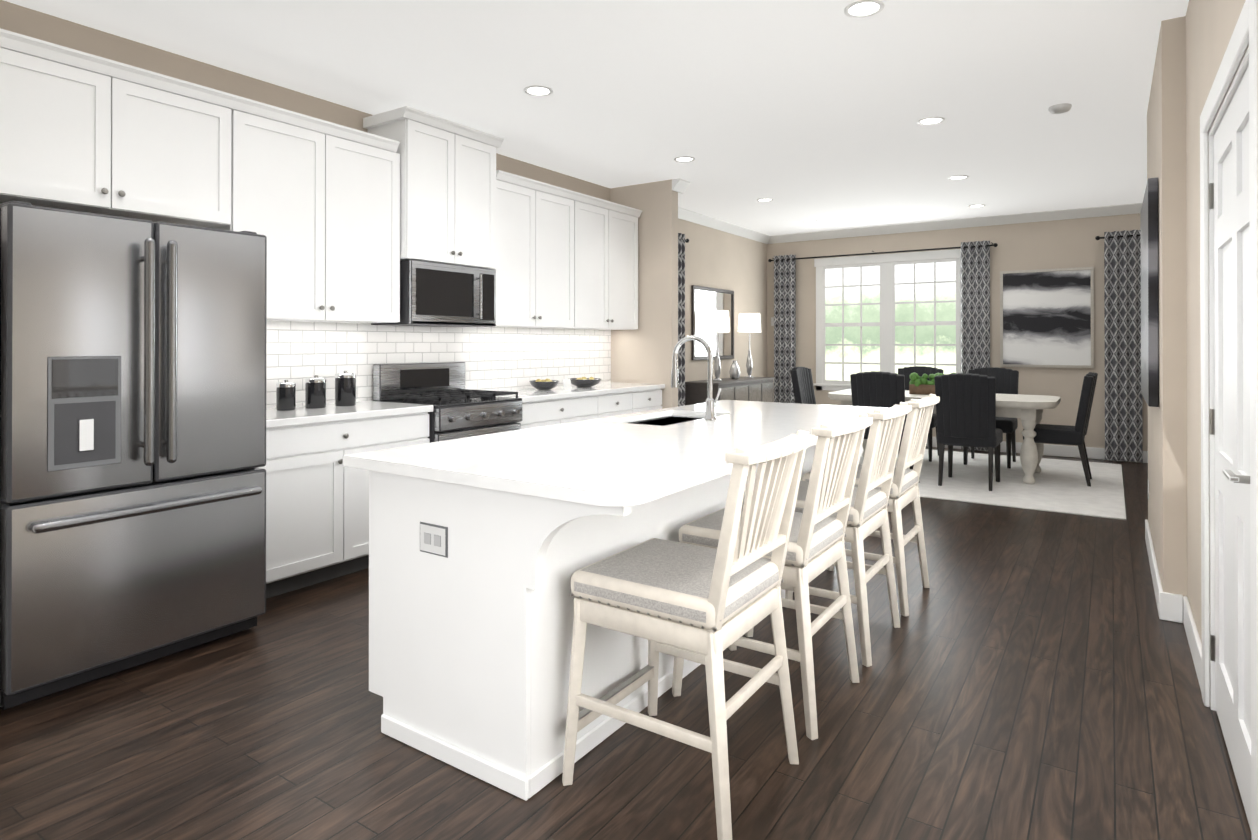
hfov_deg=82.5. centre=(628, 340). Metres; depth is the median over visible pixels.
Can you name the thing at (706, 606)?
stool
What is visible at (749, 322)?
table lamp
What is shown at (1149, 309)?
picture
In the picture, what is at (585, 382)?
bowl
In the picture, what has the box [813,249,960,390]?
window
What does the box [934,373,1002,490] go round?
dining chair
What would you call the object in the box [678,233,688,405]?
curtain
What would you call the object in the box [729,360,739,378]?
vase
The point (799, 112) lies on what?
ceiling
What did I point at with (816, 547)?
stool
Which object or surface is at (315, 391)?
canister
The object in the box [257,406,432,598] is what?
base cabinet
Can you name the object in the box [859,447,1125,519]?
rug
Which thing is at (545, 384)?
bowl
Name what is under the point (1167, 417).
wall
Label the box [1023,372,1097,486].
dining chair
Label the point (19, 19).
wall
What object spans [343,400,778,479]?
island countertop
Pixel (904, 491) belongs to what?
stool
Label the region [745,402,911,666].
stool
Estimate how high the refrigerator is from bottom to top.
1.800 m
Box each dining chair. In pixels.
[790,367,815,403]
[850,371,913,468]
[898,366,943,461]
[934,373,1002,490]
[963,367,1018,467]
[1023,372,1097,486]
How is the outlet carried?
attached to the kitchen island
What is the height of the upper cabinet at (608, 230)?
1.132 m
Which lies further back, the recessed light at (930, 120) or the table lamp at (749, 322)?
the table lamp at (749, 322)
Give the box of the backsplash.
[266,321,610,408]
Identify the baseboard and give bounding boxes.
[926,436,1147,462]
[1145,519,1168,620]
[1179,594,1201,692]
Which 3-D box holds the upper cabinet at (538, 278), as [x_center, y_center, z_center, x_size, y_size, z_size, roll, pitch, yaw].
[-0.853,-0.676,5.735,0.339,1.132,1.041,0,0,34]
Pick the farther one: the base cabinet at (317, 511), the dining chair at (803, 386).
the dining chair at (803, 386)
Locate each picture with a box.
[1000,267,1093,367]
[1140,177,1158,406]
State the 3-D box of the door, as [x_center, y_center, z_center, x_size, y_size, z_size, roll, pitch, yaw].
[1.785,0.284,2.133,0.098,2.019,1.018,0,0,34]
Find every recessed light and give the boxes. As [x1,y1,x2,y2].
[524,85,552,95]
[674,156,694,161]
[757,198,772,201]
[844,0,884,17]
[917,117,944,124]
[948,175,968,179]
[968,204,984,207]
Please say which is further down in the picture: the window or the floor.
the floor
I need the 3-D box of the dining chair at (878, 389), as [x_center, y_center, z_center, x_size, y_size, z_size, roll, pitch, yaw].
[2.479,0.800,6.987,0.499,1.020,0.588,0,0,34]
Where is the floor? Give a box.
[0,446,1250,839]
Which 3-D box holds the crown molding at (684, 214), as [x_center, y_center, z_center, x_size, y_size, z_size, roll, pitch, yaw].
[0.936,-1.439,8.641,0.085,0.100,3.665,0,0,34]
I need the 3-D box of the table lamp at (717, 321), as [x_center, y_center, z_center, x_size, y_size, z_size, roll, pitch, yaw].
[1.038,0.059,8.431,0.300,0.820,0.300,0,0,34]
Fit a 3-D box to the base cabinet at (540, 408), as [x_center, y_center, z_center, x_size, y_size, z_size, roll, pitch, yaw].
[-0.750,0.881,5.642,0.594,0.875,1.023,0,0,34]
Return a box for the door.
[1209,66,1250,829]
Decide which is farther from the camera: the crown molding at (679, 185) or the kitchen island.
the crown molding at (679, 185)
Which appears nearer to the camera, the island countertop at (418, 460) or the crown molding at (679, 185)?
the island countertop at (418, 460)
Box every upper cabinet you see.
[0,28,235,227]
[212,96,400,322]
[364,106,499,271]
[493,170,579,328]
[560,193,639,329]
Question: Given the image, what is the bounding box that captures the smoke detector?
[1048,103,1071,113]
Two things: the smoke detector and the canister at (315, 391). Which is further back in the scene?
the smoke detector
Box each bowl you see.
[529,378,558,389]
[569,377,600,386]
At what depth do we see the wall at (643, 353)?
6.76 m
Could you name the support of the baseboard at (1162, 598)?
attached to the wall at (1167, 417)
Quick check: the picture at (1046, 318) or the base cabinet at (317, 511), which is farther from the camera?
the picture at (1046, 318)
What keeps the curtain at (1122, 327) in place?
hanging from the wall at (1067, 243)
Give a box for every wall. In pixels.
[0,0,766,381]
[610,179,677,408]
[767,213,1147,450]
[1147,16,1186,596]
[1208,0,1248,130]
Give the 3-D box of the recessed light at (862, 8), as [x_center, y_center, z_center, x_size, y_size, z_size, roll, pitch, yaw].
[1.068,-1.507,3.262,0.176,0.007,0.176,0,0,34]
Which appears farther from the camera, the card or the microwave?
the card
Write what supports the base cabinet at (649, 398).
on the floor
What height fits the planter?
0.233 m
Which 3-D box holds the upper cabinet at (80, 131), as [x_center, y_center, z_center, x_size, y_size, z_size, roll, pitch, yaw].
[-2.471,-0.924,3.326,0.339,0.656,1.065,0,0,34]
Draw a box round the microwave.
[371,260,495,326]
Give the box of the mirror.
[691,285,733,359]
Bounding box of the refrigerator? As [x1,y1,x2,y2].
[0,200,266,709]
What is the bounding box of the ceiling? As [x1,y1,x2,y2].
[3,0,1188,235]
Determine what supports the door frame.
attached to the wall at (1223, 16)
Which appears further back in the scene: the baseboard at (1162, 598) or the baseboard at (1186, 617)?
the baseboard at (1162, 598)
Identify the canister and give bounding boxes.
[276,379,295,410]
[305,375,325,408]
[335,370,355,405]
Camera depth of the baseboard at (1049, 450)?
8.21 m
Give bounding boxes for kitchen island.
[360,412,883,800]
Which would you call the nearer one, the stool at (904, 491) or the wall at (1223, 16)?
the wall at (1223, 16)
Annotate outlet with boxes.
[420,522,447,557]
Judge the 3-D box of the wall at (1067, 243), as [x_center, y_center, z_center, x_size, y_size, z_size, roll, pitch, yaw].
[4.342,-0.079,8.761,5.600,2.820,0.150,0,0,34]
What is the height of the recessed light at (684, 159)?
0.007 m
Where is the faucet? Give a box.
[671,335,720,419]
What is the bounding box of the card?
[562,379,571,388]
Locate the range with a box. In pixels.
[373,362,521,442]
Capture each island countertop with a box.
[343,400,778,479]
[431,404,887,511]
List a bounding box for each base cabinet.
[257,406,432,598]
[496,390,604,428]
[573,386,636,416]
[597,386,664,411]
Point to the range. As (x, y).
(459, 411)
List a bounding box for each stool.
[562,430,814,839]
[672,413,872,739]
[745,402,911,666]
[802,394,939,616]
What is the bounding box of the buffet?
[685,377,774,404]
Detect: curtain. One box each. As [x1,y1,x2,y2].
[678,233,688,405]
[768,241,997,450]
[1095,230,1142,461]
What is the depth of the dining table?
6.60 m
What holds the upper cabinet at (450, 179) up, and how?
attached to the wall at (19, 19)
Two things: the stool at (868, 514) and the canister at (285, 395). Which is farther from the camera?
the canister at (285, 395)
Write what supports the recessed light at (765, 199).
in the ceiling
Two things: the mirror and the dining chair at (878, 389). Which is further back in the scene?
the mirror
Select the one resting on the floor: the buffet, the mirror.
the buffet
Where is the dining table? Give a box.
[828,389,1060,483]
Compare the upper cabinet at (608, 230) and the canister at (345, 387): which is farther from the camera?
the upper cabinet at (608, 230)
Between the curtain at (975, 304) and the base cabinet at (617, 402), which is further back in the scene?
the curtain at (975, 304)
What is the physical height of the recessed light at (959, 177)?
0.007 m
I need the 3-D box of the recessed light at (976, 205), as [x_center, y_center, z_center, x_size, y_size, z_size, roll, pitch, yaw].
[3.840,-1.489,7.929,0.176,0.007,0.176,0,0,34]
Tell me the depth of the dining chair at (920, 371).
8.25 m
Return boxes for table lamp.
[705,310,729,380]
[738,313,760,377]
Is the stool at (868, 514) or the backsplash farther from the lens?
the backsplash
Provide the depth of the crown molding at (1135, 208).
8.75 m
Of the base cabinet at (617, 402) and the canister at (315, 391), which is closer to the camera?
the canister at (315, 391)
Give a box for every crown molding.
[672,178,689,193]
[678,207,771,243]
[772,203,1141,243]
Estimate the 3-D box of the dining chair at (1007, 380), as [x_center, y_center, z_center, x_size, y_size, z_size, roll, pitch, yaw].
[3.883,0.803,7.715,0.499,1.020,0.588,0,0,34]
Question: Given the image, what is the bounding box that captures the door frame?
[1186,0,1257,839]
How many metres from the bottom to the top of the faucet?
0.412 m
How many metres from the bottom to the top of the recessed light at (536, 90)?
0.007 m
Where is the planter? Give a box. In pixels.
[909,372,956,394]
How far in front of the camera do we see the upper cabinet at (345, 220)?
4.08 m

